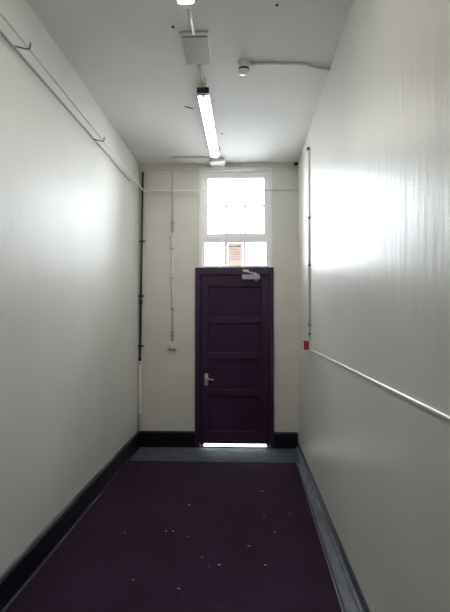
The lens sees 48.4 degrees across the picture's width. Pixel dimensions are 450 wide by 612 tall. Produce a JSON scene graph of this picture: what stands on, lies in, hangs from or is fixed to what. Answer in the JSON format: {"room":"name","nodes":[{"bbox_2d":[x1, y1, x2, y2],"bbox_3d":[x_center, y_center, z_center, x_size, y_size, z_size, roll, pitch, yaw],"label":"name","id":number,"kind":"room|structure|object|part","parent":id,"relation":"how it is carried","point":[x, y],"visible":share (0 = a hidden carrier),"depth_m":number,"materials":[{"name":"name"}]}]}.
{"room":"corridor","nodes":[
{"label":"corridor","id":0,"kind":"room"},
{"bbox_2d":[0,0,138,574],"bbox_3d":[-1.257,-0.120,1.298,0.200,3.398,9.285,0,-1,2],"label":"wall","id":1,"kind":"structure","parent":0,"point":[69,217],"depth_m":3.20,"materials":[{"name":"paint"}]},
{"bbox_2d":[0,29,130,180],"bbox_3d":[-1.162,-1.394,1.057,0.015,0.037,8.348,0,-1,2],"label":"cable","id":2,"kind":"object","parent":1,"relation":"attached to","point":[1,32],"visible":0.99,"depth_m":3.12,"materials":[{"name":"white plastic"}]},
{"bbox_2d":[0,431,140,611],"bbox_3d":[-1.143,1.388,1.228,0.034,0.180,8.825,0,-1,2],"label":"baseboard","id":3,"kind":"structure","parent":1,"relation":"attached to","point":[20,572],"depth_m":3.15,"materials":[{"name":"paint"}]},
{"bbox_2d":[138,172,144,430],"bbox_3d":[-0.949,-0.058,5.651,0.080,2.921,0.072,-1,-2,28],"label":"pipe","id":4,"kind":"object","parent":1,"relation":"attached to","point":[142,186],"visible":1,"depth_m":5.62,"materials":[{"name":"metal"}]},
{"bbox_2d":[0,10,298,191],"bbox_3d":[-0.261,-1.381,1.224,1.802,0.041,8.756,0,-1,2],"label":"pipe","id":5,"kind":"object","parent":1,"relation":"attached to","point":[4,17],"visible":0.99,"depth_m":3.51,"materials":[{"name":"white metal"}]},
{"bbox_2d":[26,0,352,163],"bbox_3d":[-0.257,-1.793,1.296,2.200,0.150,9.285,0,-1,2],"label":"ceiling","id":6,"kind":"structure","parent":0,"point":[129,56],"depth_m":3.51,"materials":[{"name":"paint"}]},
{"bbox_2d":[175,0,197,8],"bbox_3d":[-0.239,-1.665,1.958,0.124,0.076,1.535,0,-1,2],"label":"fluorescent light","id":7,"kind":"object","parent":6,"relation":"attached to","point":[185,4],"visible":1,"depth_m":2.68,"materials":[{"name":"white plastic"}]},
{"bbox_2d":[178,0,192,3],"bbox_3d":[-0.238,-1.656,1.963,0.081,0.042,1.435,0,-1,2],"label":"diffuser","id":8,"kind":"object","parent":7,"relation":"attached to","point":[179,1],"depth_m":2.67,"materials":[{"name":"white"}]},
{"bbox_2d":[187,9,194,33],"bbox_3d":[-0.200,-1.671,2.886,0.021,0.020,0.327,0,-1,3],"label":"conduit","id":9,"kind":"object","parent":6,"relation":"attached to","point":[188,10],"visible":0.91,"depth_m":2.92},
{"bbox_2d":[172,156,209,158],"bbox_3d":[-0.372,-1.611,5.429,0.415,0.020,0.042,0,-1,-3],"label":"conduit","id":10,"kind":"object","parent":6,"relation":"attached to","point":[176,157],"visible":1,"depth_m":5.42,"materials":[{"name":"white plastic"}]},
{"bbox_2d":[179,31,212,64],"bbox_3d":[-0.182,-1.663,3.236,0.180,0.022,0.372,0,-1,2],"label":"junction box","id":11,"kind":"object","parent":6,"relation":"attached to","point":[196,47],"visible":0.99,"depth_m":3.20,"materials":[{"name":"white plastic"}]},
{"bbox_2d":[198,64,203,86],"bbox_3d":[-0.170,-1.654,3.581,0.021,0.020,0.321,0,-1,2],"label":"conduit","id":12,"kind":"object","parent":6,"relation":"attached to","point":[199,65],"visible":0.91,"depth_m":3.57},
{"bbox_2d":[197,84,220,157],"bbox_3d":[-0.135,-1.605,4.506,0.124,0.076,1.535,0,-1,2],"label":"fluorescent light","id":13,"kind":"object","parent":6,"relation":"attached to","point":[203,95],"visible":1,"depth_m":4.25,"materials":[{"name":"white plastic"}]},
{"bbox_2d":[209,157,224,166],"bbox_3d":[-0.083,-1.595,5.541,0.166,0.048,0.188,0,-1,2],"label":"junction box","id":14,"kind":"object","parent":6,"relation":"attached to","point":[220,161],"visible":0.99,"depth_m":5.46,"materials":[{"name":"white plastic"}]},
{"bbox_3d":[-0.083,-1.574,5.540,0.154,0.006,0.176,0,-1,2],"label":"box lid","id":15,"kind":"part","parent":14,"relation":"part of","materials":[{"name":"white plastic"}]},
{"bbox_2d":[237,59,249,75],"bbox_3d":[0.127,-1.625,3.417,0.086,0.088,0.086,0,-1,2],"label":"smoke detector","id":16,"kind":"object","parent":6,"relation":"attached to","point":[243,70],"visible":1,"depth_m":3.39,"materials":[{"name":"white plastic"}]},
{"bbox_2d":[249,62,329,70],"bbox_3d":[0.453,-1.658,3.438,0.574,0.020,0.068,0,-1,-8],"label":"conduit","id":17,"kind":"object","parent":6,"relation":"attached to","point":[250,63],"visible":1,"depth_m":3.42,"materials":[{"name":"white plastic"}]},
{"bbox_2d":[130,443,300,463],"bbox_3d":[-0.259,1.554,1.218,2.200,0.150,9.285,0,-1,2],"label":"floor","id":18,"kind":"structure","parent":0,"point":[207,454],"depth_m":5.30,"materials":[{"name":"grey stone"}]},
{"bbox_2d":[5,461,341,611],"bbox_3d":[-0.299,1.466,0.894,1.679,0.011,8.230,0,-1,2],"label":"carpet","id":19,"kind":"object","parent":18,"relation":"on","point":[178,520],"visible":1,"depth_m":3.11,"materials":[{"name":"purple carpet"}]},
{"bbox_2d":[296,462,345,611],"bbox_3d":[0.531,1.463,0.860,0.045,0.015,8.230,0,-1,2],"label":"edging","id":20,"kind":"object","parent":18,"relation":"on","point":[342,606],"visible":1,"depth_m":3.02,"materials":[{"name":"metal"}]},
{"bbox_2d":[298,463,358,611],"bbox_3d":[0.562,1.469,0.859,0.062,0.003,8.230,0,-1,2],"label":"margin","id":21,"kind":"object","parent":18,"relation":"on","point":[348,600],"visible":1,"depth_m":3.04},
{"bbox_2d":[138,163,298,442],"bbox_3d":[-0.074,-0.014,5.765,1.800,3.398,0.260,0,-1,2],"label":"wall","id":22,"kind":"structure","parent":0,"point":[168,375],"depth_m":5.64,"materials":[{"name":"paint"}]},
{"bbox_2d":[140,431,194,447],"bbox_3d":[-0.648,1.492,5.612,0.621,0.178,0.022,0,-1,2],"label":"baseboard","id":23,"kind":"structure","parent":22,"relation":"attached to","point":[147,438],"depth_m":5.60,"materials":[{"name":"paint"}]},
{"bbox_2d":[168,342,175,348],"bbox_3d":[-0.593,0.444,5.622,0.088,0.078,0.049,0,-1,2],"label":"light switch","id":24,"kind":"object","parent":22,"relation":"attached to","point":[171,345],"visible":1,"depth_m":5.60,"materials":[{"name":"paint"}]},
{"bbox_2d":[169,157,174,341],"bbox_3d":[-0.608,-0.605,5.541,0.062,2.027,0.262,0,-1,2],"label":"conduit","id":25,"kind":"object","parent":22,"relation":"attached to","point":[171,235],"visible":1,"depth_m":5.65,"materials":[{"name":"white plastic"}]},
{"bbox_2d":[142,162,297,171],"bbox_3d":[-0.060,-1.556,5.648,1.762,0.106,0.046,0,-1,2],"label":"conduit","id":26,"kind":"object","parent":22,"relation":"attached to","point":[295,163],"visible":1,"depth_m":5.63,"materials":[{"name":"white plastic"}]},
{"bbox_2d":[195,267,273,447],"bbox_3d":[0.105,0.574,5.617,0.883,2.015,0.192,0,-1,2],"label":"door","id":27,"kind":"structure","parent":22,"relation":"in","point":[234,306],"depth_m":5.62,"materials":[{"name":"wood"}]},
{"bbox_3d":[0.111,-0.045,5.653,0.600,0.355,0.034,0,-1,2],"label":"panel","id":28,"kind":"part","parent":27,"relation":"part of","materials":[{"name":"purple wood"}]},
{"bbox_3d":[0.110,0.359,5.643,0.600,0.337,0.034,0,-1,2],"label":"panel","id":29,"kind":"part","parent":27,"relation":"part of","materials":[{"name":"purple wood"}]},
{"bbox_3d":[0.110,0.770,5.634,0.600,0.345,0.034,0,-1,2],"label":"panel","id":30,"kind":"part","parent":27,"relation":"part of","materials":[{"name":"purple wood"}]},
{"bbox_3d":[0.110,1.210,5.623,0.600,0.399,0.034,0,-1,2],"label":"panel","id":31,"kind":"part","parent":27,"relation":"part of","materials":[{"name":"purple wood"}]},
{"bbox_3d":[0.278,-0.381,5.574,0.160,0.062,0.074,0,-1,2],"label":"closer arm","id":32,"kind":"part","parent":27,"relation":"part of","materials":[{"name":"white metal"}]},
{"bbox_2d":[199,166,272,267],"bbox_3d":[0.124,-1.004,5.724,0.829,1.145,0.172,0,-1,2],"label":"window","id":33,"kind":"structure","parent":22,"relation":"in","point":[265,174],"depth_m":5.68,"materials":[{"name":"white wood"}]},
{"bbox_2d":[228,243,242,264],"bbox_3d":[0.119,-0.591,5.732,0.176,0.256,0.003,0,-1,2],"label":"paper notice","id":34,"kind":"object","parent":33,"relation":"attached to","point":[235,250],"visible":1,"depth_m":5.73,"materials":[{"name":"white paper"}]},
{"bbox_3d":[0.124,-1.139,5.733,0.749,0.785,0.070,0,-1,2],"label":"sash","id":35,"kind":"part","parent":33,"relation":"part of","materials":[{"name":"white glass"}]},
{"bbox_3d":[0.124,-0.620,5.713,0.749,0.341,0.085,0,-1,2],"label":"sash","id":36,"kind":"part","parent":33,"relation":"part of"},
{"bbox_2d":[274,432,297,448],"bbox_3d":[0.675,1.492,5.558,0.262,0.178,0.022,0,-1,2],"label":"baseboard","id":37,"kind":"structure","parent":22,"relation":"attached to","point":[282,440],"depth_m":5.55,"materials":[{"name":"paint"}]},
{"bbox_2d":[298,0,449,611],"bbox_3d":[0.741,-0.120,1.216,0.200,3.398,9.285,0,-1,2],"label":"wall","id":38,"kind":"structure","parent":0,"point":[378,137],"depth_m":2.14,"materials":[{"name":"paint"}]},
{"bbox_2d":[303,341,310,352],"bbox_3d":[0.743,0.368,4.532,0.070,0.106,0.100,0,-1,2],"label":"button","id":39,"kind":"object","parent":38,"relation":"attached to","point":[306,344],"visible":0.99,"depth_m":4.49,"materials":[{"name":"red plastic"}]},
{"bbox_2d":[307,147,310,341],"bbox_3d":[0.766,-0.568,4.564,0.034,1.781,0.059,0,-1,2],"label":"conduit","id":40,"kind":"object","parent":38,"relation":"attached to","point":[308,148],"visible":0.98,"depth_m":4.55,"materials":[{"name":"white plastic"}]},
{"bbox_2d":[296,443,369,611],"bbox_3d":[0.622,1.448,1.155,0.034,0.060,8.825,0,-1,2],"label":"baseboard","id":41,"kind":"structure","parent":38,"relation":"attached to","point":[355,589],"depth_m":3.13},
{"bbox_2d":[311,350,449,420],"bbox_3d":[0.613,0.304,0.615,0.009,0.011,7.688,0,-1,2],"label":"cable trunking","id":42,"kind":"object","parent":38,"relation":"attached to","point":[417,402],"visible":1,"depth_m":1.91,"materials":[{"name":"white plastic"}]}
]}

